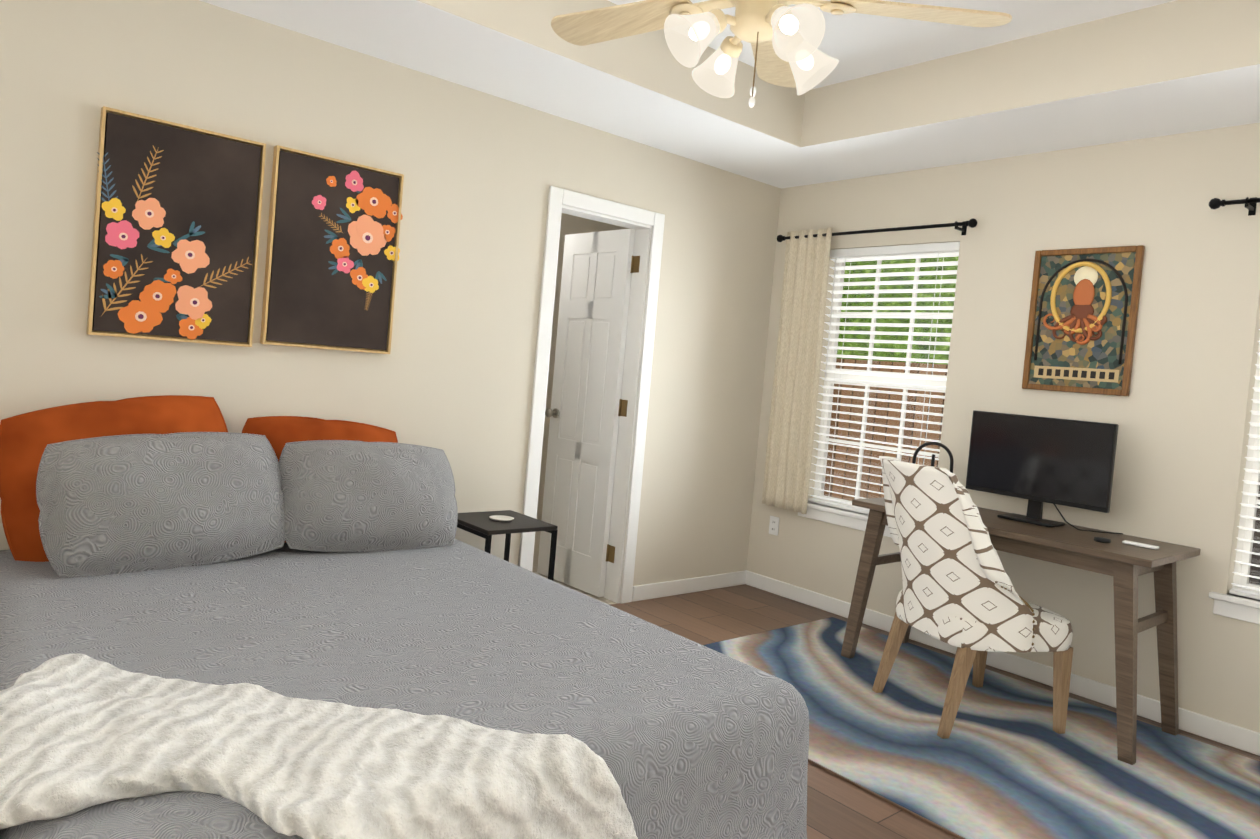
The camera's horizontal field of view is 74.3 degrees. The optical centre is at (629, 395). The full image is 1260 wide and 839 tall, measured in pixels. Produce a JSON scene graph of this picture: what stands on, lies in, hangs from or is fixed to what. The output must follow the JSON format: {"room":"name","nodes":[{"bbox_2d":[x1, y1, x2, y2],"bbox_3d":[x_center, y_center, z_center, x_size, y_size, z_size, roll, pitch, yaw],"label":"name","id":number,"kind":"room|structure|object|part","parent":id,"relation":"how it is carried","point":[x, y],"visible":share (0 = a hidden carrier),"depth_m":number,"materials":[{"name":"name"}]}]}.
{"room":"bedroom","nodes":[
{"label":"bedroom","id":0,"kind":"room"},
{"bbox_2d":[0,0,780,593],"bbox_3d":[-0.981,-0.354,3.623,4.940,2.840,0.120,3,2,-41],"label":"wall","id":1,"kind":"structure","parent":0,"point":[450,374],"depth_m":3.58,"materials":[{"name":"beige paint"}]},
{"bbox_2d":[87,106,265,346],"bbox_3d":[-1.602,-0.572,2.956,0.528,0.760,0.040,3,2,-41],"label":"floral picture","id":2,"kind":"object","parent":1,"relation":"attached to","point":[176,230],"visible":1,"depth_m":2.93,"materials":[{"name":"black paper"}]},
{"bbox_2d":[260,145,403,353],"bbox_3d":[-1.174,-0.557,3.325,0.521,0.750,0.040,3,2,-41],"label":"floral picture","id":3,"kind":"object","parent":1,"relation":"attached to","point":[332,254],"visible":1,"depth_m":3.30,"materials":[{"name":"black paper"}]},
{"bbox_2d":[537,229,634,596],"bbox_3d":[-0.263,0.081,4.732,0.184,2.010,0.570,3,2,-43],"label":"door leaf","id":4,"kind":"structure","parent":1,"relation":"in","point":[582,413],"depth_m":4.69,"materials":[{"name":"white wood"}]},
{"bbox_2d":[518,186,664,603],"bbox_3d":[-0.233,0.057,4.306,0.750,2.105,0.152,3,2,-41],"label":"door frame","id":5,"kind":"structure","parent":1,"relation":"attached to","point":[638,307],"depth_m":4.45,"materials":[{"name":"white wood"}]},
{"bbox_2d":[632,570,1259,755],"bbox_3d":[0.124,1.168,2.239,4.700,0.085,3.650,3,2,-41],"label":"baseboard","id":6,"kind":"structure","parent":1,"relation":"attached to","point":[1228,734],"depth_m":3.94,"materials":[{"name":"white wood"}]},
{"bbox_2d":[537,213,628,519],"bbox_3d":[-0.686,-0.226,5.111,3.100,2.540,1.730,3,2,-41],"label":"wall","id":7,"kind":"structure","parent":0,"point":[571,224],"depth_m":6.22,"materials":[{"name":"beige paint"}]},
{"bbox_2d":[199,0,1259,188],"bbox_3d":[0.345,-1.409,2.157,4.700,0.380,3.650,3,2,-41],"label":"ceiling","id":8,"kind":"structure","parent":0,"point":[887,95],"depth_m":3.40,"materials":[{"name":"white paint"}]},
{"bbox_2d":[551,0,1011,106],"bbox_3d":[0.301,-1.125,2.158,1.250,0.750,1.292,3,2,-41],"label":"ceiling fan","id":9,"kind":"object","parent":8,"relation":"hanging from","point":[783,38],"visible":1,"depth_m":2.22,"materials":[{"name":"beige"}]},
{"bbox_2d":[532,531,1259,838],"bbox_3d":[-0.338,1.197,3.002,5.000,0.100,5.400,3,2,-41],"label":"floor","id":10,"kind":"structure","parent":0,"point":[838,808],"depth_m":4.10,"materials":[{"name":"brown wood"}]},
{"bbox_2d":[0,395,808,838],"bbox_3d":[-0.788,0.609,2.330,1.768,1.037,2.189,3,2,-41],"label":"bed","id":11,"kind":"object","parent":10,"relation":"on","point":[278,627],"visible":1,"depth_m":1.99,"materials":[{"name":"grey fabric"}]},
{"bbox_2d":[0,653,658,838],"bbox_3d":[-0.646,0.851,1.658,1.128,0.517,0.948,3,2,-41],"label":"throw","id":12,"kind":"object","parent":11,"relation":"on","point":[199,745],"depth_m":1.49,"materials":[{"name":"fabric"}]},
{"bbox_2d":[457,510,557,580],"bbox_3d":[-0.594,0.825,3.669,0.350,0.555,0.380,3,2,-41],"label":"nightstand","id":13,"kind":"object","parent":10,"relation":"on","point":[483,525],"visible":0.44,"depth_m":3.61,"materials":[{"name":"black metal"}]},
{"bbox_2d":[489,515,513,521],"bbox_3d":[-0.566,0.543,3.663,0.110,0.009,0.110,3,2,-41],"label":"dish","id":14,"kind":"object","parent":13,"relation":"on","point":[502,518],"visible":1,"depth_m":3.67,"materials":[{"name":"white ceramic"}]},
{"bbox_2d":[703,617,1259,838],"bbox_3d":[1.238,1.269,3.224,1.532,0.010,2.192,3,2,-41],"label":"rug","id":15,"kind":"object","parent":10,"relation":"on","point":[1004,760],"visible":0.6,"depth_m":2.97,"materials":[{"name":"multicoloured carpet"}]},
{"bbox_2d":[872,456,1072,738],"bbox_3d":[1.318,0.771,3.314,0.759,0.990,0.588,4,2,-17],"label":"chair","id":16,"kind":"object","parent":15,"relation":"on","point":[966,599],"visible":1,"depth_m":3.11,"materials":[{"name":"fabric"}]},
{"bbox_2d":[841,497,1200,764],"bbox_3d":[1.613,0.913,3.587,0.560,0.739,1.240,3,2,-41],"label":"desk","id":17,"kind":"object","parent":15,"relation":"on","point":[1125,566],"visible":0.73,"depth_m":3.28,"materials":[{"name":"brown wood"}]},
{"bbox_2d":[912,442,953,472],"bbox_3d":[1.445,0.368,3.980,0.163,0.292,0.192,3,2,-41],"label":"stand","id":18,"kind":"object","parent":17,"relation":"on","point":[919,448],"visible":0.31,"depth_m":3.97,"materials":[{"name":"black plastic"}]},
{"bbox_2d":[965,410,1122,533],"bbox_3d":[1.796,0.325,3.634,0.197,0.459,0.632,3,2,-41],"label":"monitor","id":19,"kind":"object","parent":17,"relation":"on","point":[1036,461],"visible":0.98,"depth_m":3.60,"materials":[{"name":"black plastic"}]},
{"bbox_2d":[1093,537,1110,542],"bbox_3d":[1.843,0.564,3.245,0.059,0.016,0.060,3,2,-41],"label":"puck","id":20,"kind":"object","parent":17,"relation":"on","point":[1102,539],"visible":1,"depth_m":3.23,"materials":[{"name":"black plastic"}]},
{"bbox_2d":[1122,540,1158,549],"bbox_3d":[1.972,0.578,3.212,0.035,0.011,0.120,3,2,-41],"label":"remote","id":21,"kind":"object","parent":17,"relation":"on","point":[1141,544],"visible":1,"depth_m":3.20,"materials":[{"name":"white plastic"}]},
{"bbox_2d":[746,123,1259,732],"bbox_3d":[2.064,-0.098,3.768,0.120,2.840,3.650,3,2,-41],"label":"wall","id":22,"kind":"structure","parent":0,"point":[1180,415],"depth_m":3.61,"materials":[{"name":"beige paint"}]},
{"bbox_2d":[769,515,778,535],"bbox_3d":[0.865,0.784,5.000,0.008,0.110,0.070,3,2,-41],"label":"electrical outlet plate","id":23,"kind":"object","parent":22,"relation":"attached to","point":[774,525],"visible":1,"depth_m":5.00,"materials":[{"name":"white plastic"}]},
{"bbox_2d":[762,218,976,513],"bbox_3d":[1.238,-0.113,4.548,0.114,1.620,1.239,3,2,-41],"label":"curtain","id":24,"kind":"object","parent":22,"relation":"attached to","point":[790,438],"visible":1,"depth_m":4.80,"materials":[{"name":"beige fabric"}]},
{"bbox_3d":[0.964,-0.145,4.817,0.049,1.620,0.338,3,2,-41],"label":"curtain panel","id":25,"kind":"part","parent":24,"relation":"part of","materials":[{"name":"fabric"}]},
{"bbox_2d":[798,252,957,537],"bbox_3d":[1.368,-0.034,4.541,0.150,1.555,0.900,3,2,-41],"label":"window","id":26,"kind":"structure","parent":22,"relation":"in","point":[841,517],"depth_m":4.65,"materials":[{"name":"white"}]},
{"bbox_2d":[808,242,959,514],"bbox_3d":[1.364,-0.078,4.533,0.068,1.464,0.788,3,2,-41],"label":"window blinds","id":27,"kind":"object","parent":26,"relation":"attached to","point":[936,250],"visible":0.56,"depth_m":4.53,"materials":[{"name":"white plastic"}]},
{"bbox_2d":[1022,245,1144,395],"bbox_3d":[2.015,-0.334,3.722,0.028,0.645,0.451,3,2,-41],"label":"framed picture","id":28,"kind":"object","parent":22,"relation":"attached to","point":[1082,320],"visible":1,"depth_m":3.71,"materials":[{"name":"paper"}]},
{"bbox_2d":[1209,338,1259,624],"bbox_3d":[2.707,0.131,2.977,0.150,1.555,0.915,3,2,-41],"label":"window","id":29,"kind":"structure","parent":22,"relation":"in","point":[1238,607],"depth_m":3.30,"materials":[{"name":"white"}]},
{"bbox_2d":[1229,329,1259,599],"bbox_3d":[2.703,0.087,2.969,0.068,1.464,0.803,3,2,-41],"label":"window blinds","id":30,"kind":"object","parent":29,"relation":"attached to","point":[1244,593],"visible":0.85,"depth_m":3.26,"materials":[{"name":"white plastic"}]},
{"bbox_2d":[1209,197,1259,215],"bbox_3d":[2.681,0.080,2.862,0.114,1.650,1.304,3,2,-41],"label":"rod","id":31,"kind":"object","parent":22,"relation":"attached to","point":[1250,204],"visible":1,"depth_m":3.26,"materials":[{"name":"black metal"}]},
{"label":"outside","id":32,"kind":"structure","parent":0,"visible":0},
{"bbox_3d":[7.420,2.152,9.682,15.860,0.100,30.000,3,2,-41],"label":"ground","id":33,"kind":"structure","parent":32,"visible":0},
{"bbox_2d":[824,359,947,500],"bbox_3d":[1.873,0.625,8.799,0.060,2.050,7.900,3,2,-41],"label":"fence","id":34,"kind":"object","parent":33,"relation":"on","point":[866,461],"depth_m":8.15,"materials":[{"name":"brown wood"}]},
{"bbox_2d":[836,256,958,364],"bbox_3d":[3.203,-1.322,11.942,3.848,5.954,10.743,3,2,-41],"label":"trees","id":35,"kind":"object","parent":33,"relation":"on","point":[900,320],"depth_m":9.67,"materials":[{"name":"green plant"}]},
{"bbox_2d":[1249,485,1259,584],"bbox_3d":[5.494,1.247,1.993,0.110,1.860,7.000,3,2,-41],"label":"fence","id":36,"kind":"object","parent":33,"relation":"on","point":[1256,549],"depth_m":4.48,"materials":[{"name":"brown wood"}]}
]}

